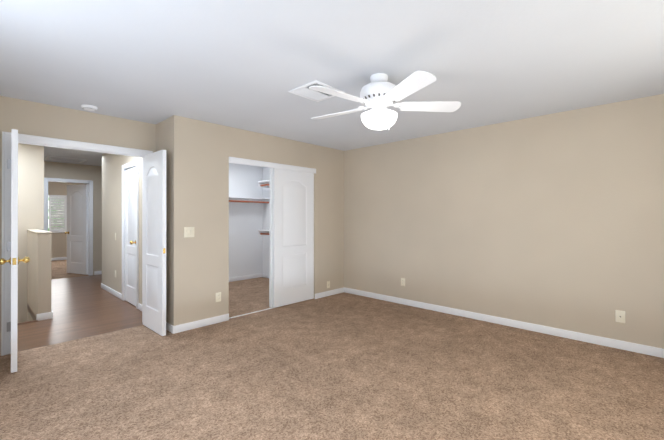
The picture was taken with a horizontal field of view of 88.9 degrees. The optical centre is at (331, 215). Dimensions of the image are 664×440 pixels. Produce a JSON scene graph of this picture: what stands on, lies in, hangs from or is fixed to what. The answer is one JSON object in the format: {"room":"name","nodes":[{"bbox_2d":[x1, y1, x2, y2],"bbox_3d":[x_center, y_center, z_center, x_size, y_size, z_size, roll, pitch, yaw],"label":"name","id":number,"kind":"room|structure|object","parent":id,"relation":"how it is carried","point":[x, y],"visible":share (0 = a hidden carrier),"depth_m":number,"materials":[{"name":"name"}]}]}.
{"room":"bedroom","nodes":[
{"label":"bedroom","id":0,"kind":"room"},
{"bbox_2d":[17,320,37,324],"bbox_3d":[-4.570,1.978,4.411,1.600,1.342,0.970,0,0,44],"label":"floor","id":1,"kind":"structure","parent":0,"point":[27,322],"depth_m":4.15,"materials":[{"name":"brown wood"}]},
{"bbox_2d":[18,143,43,322],"bbox_3d":[-4.939,0.800,4.897,0.120,3.840,1.160,0,0,44],"label":"wall","id":2,"kind":"structure","parent":0,"point":[30,186],"depth_m":5.13,"materials":[{"name":"beige paint"}]},
{"bbox_2d":[27,229,51,320],"bbox_3d":[-4.108,1.465,4.732,1.308,2.510,0.146,0,0,44],"label":"wall","id":3,"kind":"structure","parent":0,"point":[39,246],"depth_m":4.32,"materials":[{"name":"beige paint"}]},
{"bbox_2d":[36,312,52,320],"bbox_3d":[-3.636,1.276,4.282,0.013,0.085,0.160,0,0,44],"label":"baseboard","id":4,"kind":"structure","parent":3,"relation":"attached to","point":[44,316],"depth_m":4.28,"materials":[{"name":"white wood"}]},
{"bbox_2d":[51,231,66,257],"bbox_3d":[-8.094,0.907,10.282,0.120,0.860,1.600,0,0,44],"label":"wall","id":5,"kind":"structure","parent":0,"point":[59,244],"depth_m":10.13,"materials":[{"name":"beige paint"}]},
{"bbox_2d":[48,182,79,194],"bbox_3d":[-8.094,-0.858,10.288,0.120,0.490,1.600,0,0,44],"label":"wall","id":6,"kind":"structure","parent":0,"point":[57,188],"depth_m":10.11,"materials":[{"name":"beige paint"}]},
{"bbox_2d":[51,260,88,279],"bbox_3d":[-6.908,1.383,8.735,3.970,0.100,4.240,0,0,44],"label":"floor","id":7,"kind":"structure","parent":0,"point":[58,269],"depth_m":8.03,"materials":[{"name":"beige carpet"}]},
{"bbox_2d":[51,257,66,260],"bbox_3d":[-8.253,1.294,10.018,0.013,0.085,4.000,0,0,44],"label":"baseboard","id":8,"kind":"structure","parent":7,"relation":"on","point":[59,258],"depth_m":10.12,"materials":[{"name":"white wood"}]},
{"bbox_2d":[44,161,101,274],"bbox_3d":[-5.515,0.108,7.411,0.120,2.440,4.000,0,0,44],"label":"wall","id":9,"kind":"structure","parent":0,"point":[96,175],"depth_m":7.54,"materials":[{"name":"beige paint"}]},
{"bbox_2d":[44,177,92,275],"bbox_3d":[-5.645,0.276,7.258,0.142,2.104,0.838,0,0,44],"label":"door frame","id":10,"kind":"structure","parent":9,"relation":"attached to","point":[89,182],"depth_m":7.47,"materials":[{"name":"white wood"}]},
{"bbox_2d":[65,184,87,274],"bbox_3d":[-5.806,0.308,7.665,0.670,2.018,0.338,0,0,44],"label":"door leaf","id":11,"kind":"structure","parent":9,"relation":"in","point":[77,229],"depth_m":7.66,"materials":[{"name":"white wood"}]},
{"bbox_2d":[94,271,101,274],"bbox_3d":[-5.003,1.287,7.848,0.013,0.085,0.855,0,0,44],"label":"baseboard","id":12,"kind":"structure","parent":9,"relation":"attached to","point":[97,272],"depth_m":7.58,"materials":[{"name":"white wood"}]},
{"bbox_2d":[0,96,148,355],"bbox_3d":[-2.919,0.096,3.467,0.120,2.440,1.875,0,0,44],"label":"wall","id":13,"kind":"structure","parent":0,"point":[37,119],"depth_m":3.52,"materials":[{"name":"beige paint"}]},
{"bbox_2d":[7,159,10,331],"bbox_3d":[-2.646,0.286,3.652,0.017,1.640,1.248,0,0,44],"label":"jamb hinges","id":14,"kind":"object","parent":13,"relation":"attached to","point":[8,247],"visible":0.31,"depth_m":3.21,"materials":[{"name":"silver metal"}]},
{"bbox_2d":[0,129,29,372],"bbox_3d":[-2.850,0.293,3.017,0.595,2.018,0.200,0,0,44],"label":"door leaf","id":15,"kind":"structure","parent":13,"relation":"in","point":[14,260],"depth_m":2.81,"materials":[{"name":"white wood"}]},
{"bbox_2d":[1,131,152,355],"bbox_3d":[-2.645,0.264,3.651,0.022,2.104,1.318,0,0,44],"label":"door frame","id":16,"kind":"structure","parent":13,"relation":"attached to","point":[6,255],"depth_m":3.20,"materials":[{"name":"white wood"}]},
{"bbox_2d":[18,141,142,156],"bbox_3d":[-2.697,0.296,3.701,0.035,2.040,1.190,0,0,44],"label":"trim","id":17,"kind":"structure","parent":13,"relation":"attached to","point":[77,149],"depth_m":3.64,"materials":[{"name":"white wood"}]},
{"bbox_2d":[21,143,142,321],"bbox_3d":[-2.748,0.265,3.749,0.022,2.104,1.318,0,0,44],"label":"door frame","id":18,"kind":"structure","parent":13,"relation":"attached to","point":[142,222],"depth_m":4.17,"materials":[{"name":"white wood"}]},
{"bbox_2d":[143,150,165,335],"bbox_3d":[-2.037,0.296,3.870,0.595,2.018,0.050,0,0,44],"label":"door leaf","id":19,"kind":"structure","parent":13,"relation":"in","point":[154,241],"depth_m":3.81,"materials":[{"name":"white wood"}]},
{"bbox_2d":[17,274,142,351],"bbox_3d":[-4.117,1.372,5.452,4.600,0.100,3.340,0,0,44],"label":"floor","id":20,"kind":"structure","parent":0,"point":[41,333],"depth_m":4.46,"materials":[{"name":"laminate"}]},
{"bbox_2d":[102,153,141,303],"bbox_3d":[-3.180,0.102,5.295,2.780,2.440,0.120,0,0,44],"label":"wall","id":21,"kind":"structure","parent":0,"point":[112,164],"depth_m":5.64,"materials":[{"name":"beige paint"}]},
{"bbox_2d":[101,283,121,299],"bbox_3d":[-3.761,1.280,5.754,1.300,0.085,0.013,0,0,44],"label":"baseboard","id":22,"kind":"structure","parent":21,"relation":"attached to","point":[111,291],"depth_m":5.70,"materials":[{"name":"white wood"}]},
{"bbox_2d":[122,160,138,308],"bbox_3d":[-2.967,0.269,5.076,0.738,2.104,0.142,0,0,44],"label":"door frame","id":23,"kind":"structure","parent":21,"relation":"attached to","point":[131,164],"depth_m":4.90,"materials":[{"name":"white wood"}]},
{"bbox_2d":[125,167,135,305],"bbox_3d":[-3.014,0.300,5.026,0.604,2.018,0.115,0,0,44],"label":"closet door leaf","id":24,"kind":"structure","parent":21,"relation":"in","point":[130,235],"depth_m":5.06,"materials":[{"name":"white wood"}]},
{"bbox_2d":[148,123,155,152],"bbox_3d":[-2.243,0.098,4.177,0.120,2.440,0.085,0,0,44],"label":"wall","id":25,"kind":"structure","parent":0,"point":[152,138],"depth_m":4.14,"materials":[{"name":"beige paint"}]},
{"bbox_2d":[156,117,169,323],"bbox_3d":[-2.013,0.098,4.099,0.560,2.440,0.120,0,0,44],"label":"wall","id":26,"kind":"structure","parent":0,"point":[162,135],"depth_m":3.91,"materials":[{"name":"beige paint"}]},
{"bbox_2d":[166,322,173,333],"bbox_3d":[-1.967,1.275,3.960,0.573,0.085,0.013,0,0,44],"label":"baseboard","id":27,"kind":"structure","parent":26,"relation":"attached to","point":[169,327],"depth_m":3.83,"materials":[{"name":"white wood"}]},
{"bbox_2d":[229,163,262,277],"bbox_3d":[-2.408,0.105,6.452,0.120,2.440,2.740,0,0,44],"label":"wall","id":28,"kind":"structure","parent":0,"point":[245,241],"depth_m":7.01,"materials":[{"name":"white paint"}]},
{"bbox_2d":[229,197,257,202],"bbox_3d":[-2.142,-0.146,6.406,0.330,1.093,2.200,0,0,44],"label":"shelf","id":29,"kind":"object","parent":28,"relation":"attached to","point":[231,199],"depth_m":6.75,"materials":[{"name":"white wood"}]},
{"bbox_2d":[229,273,261,281],"bbox_3d":[-2.257,1.283,6.511,0.013,0.085,2.200,0,0,44],"label":"baseboard","id":30,"kind":"structure","parent":28,"relation":"attached to","point":[239,278],"depth_m":6.99,"materials":[{"name":"white wood"}]},
{"bbox_2d":[170,115,343,325],"bbox_3d":[-0.821,0.100,4.856,0.120,2.440,2.860,0,0,44],"label":"wall","id":31,"kind":"structure","parent":0,"point":[199,202],"depth_m":4.14,"materials":[{"name":"beige paint"}]},
{"bbox_2d":[184,227,193,236],"bbox_3d":[-1.642,0.192,3.897,0.015,0.118,0.118,0,0,44],"label":"light switch","id":32,"kind":"object","parent":31,"relation":"attached to","point":[188,231],"visible":1,"depth_m":3.90,"materials":[{"name":"beige plastic"}]},
{"bbox_2d":[174,314,228,333],"bbox_3d":[-1.529,1.275,4.014,0.013,0.085,0.670,0,0,44],"label":"baseboard","id":33,"kind":"structure","parent":31,"relation":"attached to","point":[199,323],"depth_m":3.98,"materials":[{"name":"white wood"}]},
{"bbox_2d":[216,292,220,301],"bbox_3d":[-1.396,1.003,4.157,0.009,0.115,0.072,0,0,44],"label":"outlet","id":34,"kind":"object","parent":31,"relation":"attached to","point":[218,296],"visible":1,"depth_m":4.16,"materials":[{"name":"beige plastic"}]},
{"bbox_2d":[269,168,272,307],"bbox_3d":[-0.616,0.312,5.085,0.038,1.990,0.765,0,0,44],"label":"closet door","id":35,"kind":"structure","parent":31,"relation":"in","point":[270,237],"depth_m":4.81,"materials":[{"name":"white wood"}]},
{"bbox_2d":[229,157,315,318],"bbox_3d":[-0.813,0.290,4.832,0.124,2.059,1.506,0,0,44],"label":"trim","id":36,"kind":"structure","parent":31,"relation":"attached to","point":[267,164],"depth_m":4.68,"materials":[{"name":"white wood"}]},
{"bbox_2d":[273,168,313,307],"bbox_3d":[-0.564,0.312,5.074,0.038,1.990,0.765,0,0,44],"label":"closet door","id":37,"kind":"structure","parent":31,"relation":"in","point":[293,236],"depth_m":5.03,"materials":[{"name":"white wood"}]},
{"bbox_2d":[315,287,343,298],"bbox_3d":[-0.032,1.280,5.583,0.013,0.085,0.687,0,0,44],"label":"baseboard","id":38,"kind":"structure","parent":31,"relation":"attached to","point":[329,293],"depth_m":5.57,"materials":[{"name":"white wood"}]},
{"bbox_2d":[263,167,268,273],"bbox_3d":[-0.690,0.106,6.624,2.130,2.440,0.120,0,0,44],"label":"wall","id":39,"kind":"structure","parent":0,"point":[265,226],"depth_m":7.24,"materials":[{"name":"white paint"}]},
{"bbox_2d":[258,180,268,234],"bbox_3d":[-0.726,-0.147,6.348,1.800,1.093,0.330,0,0,44],"label":"shelf","id":40,"kind":"object","parent":39,"relation":"attached to","point":[265,183],"depth_m":6.89,"materials":[{"name":"white wood"}]},
{"bbox_2d":[0,277,663,439],"bbox_3d":[-0.643,1.365,3.328,6.980,0.100,5.060,0,0,44],"label":"floor","id":41,"kind":"structure","parent":0,"point":[344,366],"depth_m":2.68,"materials":[{"name":"beige carpet"}]},
{"bbox_2d":[0,0,663,165],"bbox_3d":[-3.090,-1.167,5.669,13.740,0.100,5.060,0,0,44],"label":"ceiling","id":42,"kind":"structure","parent":0,"point":[247,65],"depth_m":2.43,"materials":[{"name":"paint"}]},
{"bbox_2d":[44,155,86,162],"bbox_3d":[-5.279,-1.108,6.706,0.600,0.012,0.600,0,0,44],"label":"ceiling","id":43,"kind":"structure","parent":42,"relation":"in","point":[64,159],"depth_m":6.67,"materials":[{"name":"white paint"}]},
{"bbox_2d":[81,105,97,110],"bbox_3d":[-2.508,-1.107,3.497,0.140,0.035,0.140,0,0,44],"label":"smoke detector","id":44,"kind":"object","parent":42,"relation":"attached to","point":[89,108],"visible":0.96,"depth_m":3.46,"materials":[{"name":"white plastic"}]},
{"bbox_2d":[288,80,344,101],"bbox_3d":[-0.139,-1.119,3.069,0.360,0.012,0.370,0,0,44],"label":"ceiling vent","id":45,"kind":"object","parent":42,"relation":"in","point":[304,91],"visible":0.85,"depth_m":3.07,"materials":[{"name":"white metal"}]},
{"bbox_2d":[309,71,460,129],"bbox_3d":[0.345,-0.904,2.740,1.266,0.445,1.260,0,0,44],"label":"fan","id":46,"kind":"object","parent":42,"relation":"hanging from","point":[379,94],"visible":1,"depth_m":2.64,"materials":[{"name":"white plastic"}]},
{"bbox_2d":[344,94,663,348],"bbox_3d":[1.061,0.101,5.120,6.980,2.440,0.120,0,0,44],"label":"wall","id":47,"kind":"structure","parent":0,"point":[554,220],"depth_m":3.90,"materials":[{"name":"beige paint"}]},
{"bbox_2d":[401,278,404,285],"bbox_3d":[1.056,0.991,5.033,0.072,0.115,0.009,0,0,44],"label":"outlet","id":48,"kind":"object","parent":47,"relation":"attached to","point":[402,281],"visible":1,"depth_m":5.03,"materials":[{"name":"beige plastic"}]},
{"bbox_2d":[344,287,663,357],"bbox_3d":[1.829,1.276,4.292,4.490,0.085,0.013,0,0,44],"label":"baseboard","id":49,"kind":"structure","parent":47,"relation":"attached to","point":[627,346],"depth_m":3.89,"materials":[{"name":"white wood"}]},
{"bbox_2d":[615,310,624,322],"bbox_3d":[2.839,0.995,3.330,0.075,0.118,0.012,0,0,44],"label":"outlet","id":50,"kind":"object","parent":47,"relation":"attached to","point":[619,316],"visible":1,"depth_m":3.33,"materials":[{"name":"beige plastic"}]},
{"label":"outside","id":51,"kind":"structure","parent":0,"visible":0},
{"bbox_2d":[48,196,63,230],"bbox_3d":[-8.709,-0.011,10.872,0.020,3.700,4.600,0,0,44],"label":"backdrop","id":52,"kind":"structure","parent":51,"point":[53,210],"depth_m":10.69,"materials":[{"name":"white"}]},
{"bbox_3d":[-8.076,-0.050,10.268,0.130,1.125,1.640,0,0,44],"label":"window","id":53,"kind":"structure","parent":0,"visible":0},
{"bbox_2d":[49,195,66,231],"bbox_3d":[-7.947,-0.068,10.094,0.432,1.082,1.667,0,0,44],"label":"blinds","id":54,"kind":"object","parent":53,"relation":"attached to","point":[57,204],"visible":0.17,"depth_m":10.11,"materials":[{"name":"white plastic"}]}
]}

